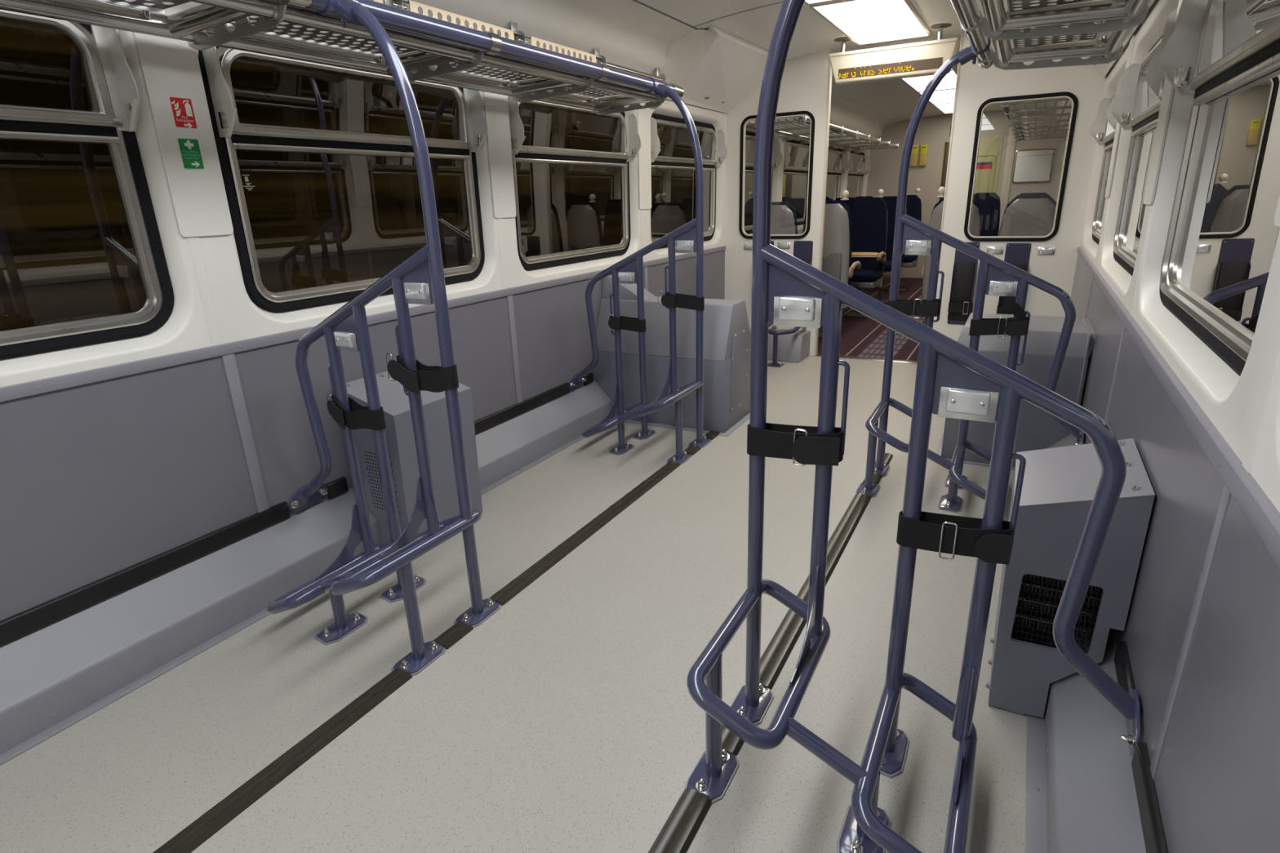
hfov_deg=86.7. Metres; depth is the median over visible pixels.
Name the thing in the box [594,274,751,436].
base cabinet
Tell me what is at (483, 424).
rail
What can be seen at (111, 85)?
window
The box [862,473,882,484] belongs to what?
floor strip
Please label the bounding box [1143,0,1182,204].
trim
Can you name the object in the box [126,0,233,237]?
trim
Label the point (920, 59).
sign
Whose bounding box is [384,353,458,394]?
strap
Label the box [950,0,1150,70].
luggage rack
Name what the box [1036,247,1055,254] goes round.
light plate
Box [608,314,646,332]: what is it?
strap
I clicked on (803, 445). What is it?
strap
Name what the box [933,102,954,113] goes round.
recessed light
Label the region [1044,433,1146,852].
trim
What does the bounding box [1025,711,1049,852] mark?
trim
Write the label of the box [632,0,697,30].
trim
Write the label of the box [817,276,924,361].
floor
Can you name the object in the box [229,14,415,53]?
shelf
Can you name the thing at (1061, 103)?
trim
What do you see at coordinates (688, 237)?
bike rack
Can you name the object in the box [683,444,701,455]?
floor strip
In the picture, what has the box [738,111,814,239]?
window
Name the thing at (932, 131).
wall
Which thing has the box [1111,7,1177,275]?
window
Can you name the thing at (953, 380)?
bike rack
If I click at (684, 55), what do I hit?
trim
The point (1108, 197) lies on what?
trim
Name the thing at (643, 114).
trim
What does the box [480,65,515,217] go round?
trim
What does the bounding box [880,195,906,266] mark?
cushion
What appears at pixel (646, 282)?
trim
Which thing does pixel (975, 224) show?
cushion
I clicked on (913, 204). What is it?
cushion
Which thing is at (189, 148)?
sign
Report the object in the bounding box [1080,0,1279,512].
wall
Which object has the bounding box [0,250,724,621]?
wall panel
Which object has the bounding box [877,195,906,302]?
seat
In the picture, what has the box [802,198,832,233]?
seat
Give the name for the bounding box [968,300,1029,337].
strap
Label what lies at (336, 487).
rail
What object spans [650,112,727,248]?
window
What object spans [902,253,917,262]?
seat cushion
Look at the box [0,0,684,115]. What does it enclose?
luggage rack
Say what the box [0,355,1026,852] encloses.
floor
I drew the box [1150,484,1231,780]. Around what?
trim
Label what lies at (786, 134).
luggage rack
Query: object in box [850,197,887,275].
cushion
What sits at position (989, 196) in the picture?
seat
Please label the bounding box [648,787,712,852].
floor strip
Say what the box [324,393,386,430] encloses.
strap
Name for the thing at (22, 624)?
rail
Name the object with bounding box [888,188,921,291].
seat
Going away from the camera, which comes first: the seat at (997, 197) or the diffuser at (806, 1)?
the diffuser at (806, 1)
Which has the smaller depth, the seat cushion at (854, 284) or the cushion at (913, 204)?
the seat cushion at (854, 284)
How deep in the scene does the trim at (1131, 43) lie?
3.22 m
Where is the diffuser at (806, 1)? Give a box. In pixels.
[805,0,826,3]
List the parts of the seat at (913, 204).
foot plate, grab knob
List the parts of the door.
window trim, post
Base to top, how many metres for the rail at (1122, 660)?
0.065 m
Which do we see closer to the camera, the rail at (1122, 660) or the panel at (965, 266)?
the rail at (1122, 660)
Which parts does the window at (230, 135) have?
hinge plate, hopper frame, rail, rail trim, rail trim, hinge plate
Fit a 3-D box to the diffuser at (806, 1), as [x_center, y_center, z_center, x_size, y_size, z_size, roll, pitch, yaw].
[0.830,-2.109,3.094,0.450,0.012,1.210,8,21,28]
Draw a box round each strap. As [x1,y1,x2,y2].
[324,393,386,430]
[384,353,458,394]
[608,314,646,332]
[657,290,704,311]
[746,422,844,466]
[887,298,940,318]
[896,511,1013,564]
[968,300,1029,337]
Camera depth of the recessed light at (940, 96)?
7.64 m
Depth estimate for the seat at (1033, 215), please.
5.19 m
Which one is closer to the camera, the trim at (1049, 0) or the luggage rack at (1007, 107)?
the trim at (1049, 0)
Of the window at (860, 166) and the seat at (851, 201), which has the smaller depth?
the seat at (851, 201)
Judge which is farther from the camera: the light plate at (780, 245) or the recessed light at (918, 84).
the recessed light at (918, 84)
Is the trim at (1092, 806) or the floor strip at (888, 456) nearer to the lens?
the trim at (1092, 806)
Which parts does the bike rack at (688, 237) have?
wall plate, strap rod, leg, foot plate, light plate, rail, foot plate, strap rod, leg, foot plate, light plate, foot plate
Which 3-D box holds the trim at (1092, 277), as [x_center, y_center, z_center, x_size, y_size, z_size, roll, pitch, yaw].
[2.305,-0.453,3.538,0.004,0.658,0.032,8,21,28]
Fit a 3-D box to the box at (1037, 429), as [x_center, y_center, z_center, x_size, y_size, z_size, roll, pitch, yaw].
[1.878,-0.193,3.420,0.608,0.668,0.550,8,21,28]
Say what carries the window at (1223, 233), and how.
in the wall at (1229, 400)
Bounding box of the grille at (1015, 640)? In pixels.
[1011,573,1102,653]
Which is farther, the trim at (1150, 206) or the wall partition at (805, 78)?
the wall partition at (805, 78)
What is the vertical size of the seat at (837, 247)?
1.312 m
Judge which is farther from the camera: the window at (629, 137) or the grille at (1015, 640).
the window at (629, 137)
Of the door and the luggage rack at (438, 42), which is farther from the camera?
the door
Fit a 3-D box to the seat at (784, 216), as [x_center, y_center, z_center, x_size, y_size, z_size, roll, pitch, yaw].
[1.351,-1.510,6.500,0.448,1.230,0.594,8,21,28]
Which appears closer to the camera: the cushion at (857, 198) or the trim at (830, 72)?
the trim at (830, 72)
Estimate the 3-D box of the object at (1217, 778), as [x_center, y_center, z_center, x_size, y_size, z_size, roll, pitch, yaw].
[0.573,0.660,0.558,0.012,0.758,10.115,8,21,28]
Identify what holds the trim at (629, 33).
attached to the wall at (238, 318)
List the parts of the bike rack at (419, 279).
wall plate, strap rod, leg, foot plate, light plate, rail, strap rod, foot plate, leg, light plate, foot plate, foot plate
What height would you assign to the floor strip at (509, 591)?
0.014 m
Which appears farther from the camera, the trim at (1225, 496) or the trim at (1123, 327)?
the trim at (1123, 327)
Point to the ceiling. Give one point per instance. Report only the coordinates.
(893, 99)
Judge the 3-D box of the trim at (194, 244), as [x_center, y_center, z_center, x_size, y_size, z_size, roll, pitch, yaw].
[-1.378,-0.430,2.150,0.008,0.347,0.036,8,21,28]
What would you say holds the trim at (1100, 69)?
attached to the wall at (1229, 400)
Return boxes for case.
[1011,147,1054,183]
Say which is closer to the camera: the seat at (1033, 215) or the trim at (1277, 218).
the trim at (1277, 218)
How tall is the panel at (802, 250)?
0.600 m
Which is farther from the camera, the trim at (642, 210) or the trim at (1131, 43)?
the trim at (642, 210)
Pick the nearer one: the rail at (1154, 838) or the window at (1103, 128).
the rail at (1154, 838)
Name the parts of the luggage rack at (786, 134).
rail, long rod, long rod, long rod, long rod, long rod, long rod, rail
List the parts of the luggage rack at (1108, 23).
rail, rail, post, post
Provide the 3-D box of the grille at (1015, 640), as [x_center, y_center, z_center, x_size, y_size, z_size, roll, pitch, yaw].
[1.012,0.452,1.658,0.192,0.213,0.005,8,21,28]
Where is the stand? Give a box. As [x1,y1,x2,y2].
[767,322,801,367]
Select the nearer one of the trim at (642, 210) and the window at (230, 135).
the window at (230, 135)
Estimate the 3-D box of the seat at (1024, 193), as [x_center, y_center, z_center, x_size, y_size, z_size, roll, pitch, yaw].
[3.725,-1.618,6.585,0.448,1.230,0.594,8,21,28]
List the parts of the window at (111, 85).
hopper frame, rail, rail trim, rail trim, hinge plate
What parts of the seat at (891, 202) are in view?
leg, foot plate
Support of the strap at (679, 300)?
attached to the bike rack at (688, 237)
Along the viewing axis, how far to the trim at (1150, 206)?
2.14 m
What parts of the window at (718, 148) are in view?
hinge plate, rail, rail trim, rail trim, hopper frame, hinge plate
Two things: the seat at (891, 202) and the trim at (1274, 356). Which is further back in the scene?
the seat at (891, 202)
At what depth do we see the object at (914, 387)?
4.13 m
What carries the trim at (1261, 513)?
attached to the wall at (1229, 400)
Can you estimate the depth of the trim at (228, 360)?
2.31 m
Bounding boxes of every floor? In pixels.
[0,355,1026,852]
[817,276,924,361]
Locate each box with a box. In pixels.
[346,371,482,542]
[749,327,810,362]
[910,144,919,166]
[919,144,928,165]
[935,312,1094,470]
[986,438,1155,717]
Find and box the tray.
[851,252,879,257]
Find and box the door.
[937,112,1019,235]
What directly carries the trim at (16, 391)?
attached to the wall at (238, 318)
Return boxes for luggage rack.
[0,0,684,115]
[746,115,898,153]
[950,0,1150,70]
[1000,97,1071,141]
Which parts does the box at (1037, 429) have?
trim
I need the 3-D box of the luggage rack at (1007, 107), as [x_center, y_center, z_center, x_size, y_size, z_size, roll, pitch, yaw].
[3.865,-2.876,6.454,0.596,0.092,4.570,8,21,28]
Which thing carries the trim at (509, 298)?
attached to the wall at (238, 318)
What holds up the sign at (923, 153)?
attached to the wall at (932, 131)
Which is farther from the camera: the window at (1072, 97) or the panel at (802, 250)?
the panel at (802, 250)
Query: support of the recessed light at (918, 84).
in the ceiling
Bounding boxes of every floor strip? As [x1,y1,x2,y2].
[152,667,412,852]
[433,621,473,649]
[488,461,680,605]
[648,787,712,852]
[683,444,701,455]
[702,430,719,439]
[722,725,744,755]
[760,493,871,689]
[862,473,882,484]
[875,453,893,465]
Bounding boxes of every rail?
[0,501,290,646]
[325,476,348,499]
[474,382,569,434]
[583,372,593,385]
[1114,641,1135,692]
[1131,742,1168,852]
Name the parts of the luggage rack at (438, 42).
post, rail, post, rod, rail, rod, wall rail, rail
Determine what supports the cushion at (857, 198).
on the seat at (857, 198)
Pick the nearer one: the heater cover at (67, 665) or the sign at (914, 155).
the heater cover at (67, 665)
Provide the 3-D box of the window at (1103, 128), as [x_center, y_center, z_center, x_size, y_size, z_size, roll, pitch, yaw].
[2.648,-1.494,3.871,0.130,0.893,1.228,8,21,28]
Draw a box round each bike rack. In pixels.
[266,0,500,675]
[569,76,711,464]
[684,0,1142,852]
[855,37,1084,512]
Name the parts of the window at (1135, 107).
hinge plate, frame, pane, rail trim, rail trim, rail, hopper frame, hopper pane, hinge plate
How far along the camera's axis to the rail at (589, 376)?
4.16 m
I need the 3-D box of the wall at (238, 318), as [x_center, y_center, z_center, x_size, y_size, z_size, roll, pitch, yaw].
[-0.337,-0.991,4.032,0.089,1.930,15.950,8,21,28]
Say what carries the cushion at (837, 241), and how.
on the seat at (837, 247)
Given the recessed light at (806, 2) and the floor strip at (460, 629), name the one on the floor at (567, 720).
the floor strip at (460, 629)
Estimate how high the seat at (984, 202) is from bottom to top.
1.230 m
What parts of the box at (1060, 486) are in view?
lid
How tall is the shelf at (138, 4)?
0.002 m
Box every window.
[0,8,173,359]
[198,45,488,312]
[507,95,640,271]
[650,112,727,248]
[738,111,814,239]
[744,130,782,233]
[782,138,809,225]
[826,146,848,199]
[846,150,871,197]
[964,91,1078,241]
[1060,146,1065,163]
[1089,72,1124,244]
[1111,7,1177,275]
[1159,0,1279,376]
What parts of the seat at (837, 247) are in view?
grab knob, armrest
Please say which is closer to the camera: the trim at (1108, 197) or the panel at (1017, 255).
the trim at (1108, 197)
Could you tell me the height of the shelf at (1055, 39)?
0.002 m
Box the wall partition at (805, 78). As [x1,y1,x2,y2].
[724,30,1108,355]
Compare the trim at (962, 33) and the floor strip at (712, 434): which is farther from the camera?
the trim at (962, 33)
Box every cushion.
[825,200,851,285]
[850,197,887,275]
[850,269,882,281]
[850,281,858,288]
[854,195,872,200]
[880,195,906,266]
[883,260,902,271]
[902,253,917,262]
[906,195,921,221]
[931,197,980,235]
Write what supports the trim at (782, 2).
attached to the ceiling
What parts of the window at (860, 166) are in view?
pane, rail, hopper pane, hopper frame, frame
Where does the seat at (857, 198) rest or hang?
on the floor at (860, 336)
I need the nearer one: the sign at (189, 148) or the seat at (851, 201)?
the sign at (189, 148)
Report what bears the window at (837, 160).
in the wall at (238, 318)
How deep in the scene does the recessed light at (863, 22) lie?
4.09 m
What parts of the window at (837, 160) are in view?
pane, rail, rail trim, hopper pane, hopper frame, frame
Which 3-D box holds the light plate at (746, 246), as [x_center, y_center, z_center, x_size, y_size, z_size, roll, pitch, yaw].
[0.921,-1.510,5.694,0.106,0.052,0.018,8,21,28]
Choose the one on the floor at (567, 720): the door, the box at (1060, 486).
the box at (1060, 486)
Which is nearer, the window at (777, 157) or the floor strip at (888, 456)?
the floor strip at (888, 456)
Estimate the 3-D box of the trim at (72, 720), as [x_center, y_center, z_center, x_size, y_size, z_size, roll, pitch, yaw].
[-2.070,1.105,0.947,0.041,0.035,7.955,8,21,28]
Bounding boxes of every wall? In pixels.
[0,0,870,386]
[866,110,1066,278]
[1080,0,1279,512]
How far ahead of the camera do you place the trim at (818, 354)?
5.50 m
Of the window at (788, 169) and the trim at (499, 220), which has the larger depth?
the window at (788, 169)
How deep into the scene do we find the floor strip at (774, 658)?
2.17 m
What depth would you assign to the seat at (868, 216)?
7.29 m
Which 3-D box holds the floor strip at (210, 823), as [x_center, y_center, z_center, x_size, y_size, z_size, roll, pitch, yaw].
[-1.173,1.013,1.163,0.070,0.014,1.998,8,21,28]
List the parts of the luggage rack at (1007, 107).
rail, long rod, long rod, long rod, long rod, long rod, long rod, long rod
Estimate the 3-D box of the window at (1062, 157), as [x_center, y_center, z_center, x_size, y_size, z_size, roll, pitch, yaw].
[5.435,-3.198,8.664,0.130,0.893,1.228,8,21,28]
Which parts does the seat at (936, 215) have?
grab knob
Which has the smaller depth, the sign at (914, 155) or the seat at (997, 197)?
the seat at (997, 197)
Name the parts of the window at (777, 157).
rail, frame, hopper frame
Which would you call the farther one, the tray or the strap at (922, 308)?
the tray
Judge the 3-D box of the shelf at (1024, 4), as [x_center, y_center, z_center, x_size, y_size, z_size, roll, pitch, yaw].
[1.123,-1.183,1.797,0.270,0.002,0.585,8,21,28]
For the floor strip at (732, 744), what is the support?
on the floor at (567, 720)
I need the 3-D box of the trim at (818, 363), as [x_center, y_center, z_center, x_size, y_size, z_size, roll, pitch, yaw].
[1.157,-0.336,4.963,0.003,0.001,1.650,8,21,28]
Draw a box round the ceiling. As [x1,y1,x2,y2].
[636,0,1158,121]
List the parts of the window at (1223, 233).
hinge plate, frame, pane, rail trim, rail trim, hopper frame, rail, hopper pane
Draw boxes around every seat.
[770,201,797,234]
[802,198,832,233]
[818,190,861,337]
[835,197,857,214]
[846,189,887,317]
[854,195,872,289]
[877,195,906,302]
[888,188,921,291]
[920,186,980,299]
[973,193,995,235]
[973,194,991,235]
[976,192,999,235]
[998,194,1056,235]
[1019,192,1047,195]
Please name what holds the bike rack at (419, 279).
on the floor at (567, 720)
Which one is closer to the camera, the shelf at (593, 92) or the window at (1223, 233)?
the window at (1223, 233)
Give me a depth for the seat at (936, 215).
5.49 m
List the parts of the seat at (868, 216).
foot plate, leg, grab knob, armrest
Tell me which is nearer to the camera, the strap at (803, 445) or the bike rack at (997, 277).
the strap at (803, 445)
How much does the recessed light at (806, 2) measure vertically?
0.023 m
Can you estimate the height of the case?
0.440 m
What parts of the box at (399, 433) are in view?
lid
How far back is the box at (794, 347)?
5.54 m
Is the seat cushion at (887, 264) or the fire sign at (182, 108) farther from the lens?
the seat cushion at (887, 264)
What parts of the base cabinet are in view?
access panel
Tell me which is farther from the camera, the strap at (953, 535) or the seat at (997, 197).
the seat at (997, 197)
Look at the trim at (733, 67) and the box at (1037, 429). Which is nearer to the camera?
the box at (1037, 429)
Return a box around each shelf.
[120,0,191,8]
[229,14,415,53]
[450,60,538,80]
[564,85,617,97]
[1008,0,1091,11]
[1014,20,1102,48]
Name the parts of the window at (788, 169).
rail trim, rail, rail trim, frame, hopper frame, pane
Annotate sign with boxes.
[168,96,197,128]
[177,137,204,168]
[828,22,959,84]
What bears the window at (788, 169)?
in the wall at (238, 318)
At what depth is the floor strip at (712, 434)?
3.87 m
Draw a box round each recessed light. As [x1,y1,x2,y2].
[804,0,835,4]
[808,0,932,45]
[899,66,957,92]
[917,88,955,104]
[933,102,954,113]
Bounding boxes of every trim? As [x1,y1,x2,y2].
[0,245,725,402]
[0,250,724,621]
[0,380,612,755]
[0,428,584,765]
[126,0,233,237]
[186,236,222,346]
[221,353,272,529]
[372,0,897,145]
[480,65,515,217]
[496,217,506,288]
[506,294,523,415]
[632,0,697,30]
[636,102,651,209]
[640,208,644,262]
[644,266,648,290]
[660,29,719,87]
[682,25,768,111]
[693,1,782,26]
[766,363,818,406]
[813,353,917,364]
[814,50,833,355]
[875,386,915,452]
[940,32,963,231]
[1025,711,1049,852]
[1029,0,1111,77]
[1040,0,1154,131]
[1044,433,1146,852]
[1046,0,1098,5]
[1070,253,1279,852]
[1076,247,1279,569]
[1084,276,1093,317]
[1096,197,1109,269]
[1104,34,1135,197]
[1104,325,1124,422]
[1129,204,1151,315]
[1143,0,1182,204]
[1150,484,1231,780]
[1242,314,1279,473]
[1274,195,1279,226]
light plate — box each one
[743,243,752,249]
[777,242,790,248]
[986,246,1004,253]
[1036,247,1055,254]
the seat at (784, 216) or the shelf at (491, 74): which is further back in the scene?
the seat at (784, 216)
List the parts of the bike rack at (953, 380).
foot plate, leg, foot plate, light plate, strap rod, foot plate, leg, foot plate, rail, light plate, strap rod, wall plate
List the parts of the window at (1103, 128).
hinge plate, frame, pane, rail trim, rail trim, rail, hopper frame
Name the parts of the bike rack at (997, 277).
foot plate, leg, foot plate, light plate, strap rod, foot plate, leg, foot plate, rail, light plate, strap rod, wall plate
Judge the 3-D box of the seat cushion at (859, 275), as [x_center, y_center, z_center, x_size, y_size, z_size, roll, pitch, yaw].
[2.362,-1.623,7.284,0.406,0.085,0.440,8,21,28]
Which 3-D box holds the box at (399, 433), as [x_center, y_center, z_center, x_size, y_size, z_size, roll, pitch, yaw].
[-0.927,0.115,2.795,0.306,0.654,0.411,8,21,28]
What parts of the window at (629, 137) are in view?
hinge plate, rail, rail trim, hopper frame, rail trim, hinge plate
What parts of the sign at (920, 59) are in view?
ceiling plate, stem, stem, ceiling plate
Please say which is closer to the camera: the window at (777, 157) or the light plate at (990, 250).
the light plate at (990, 250)

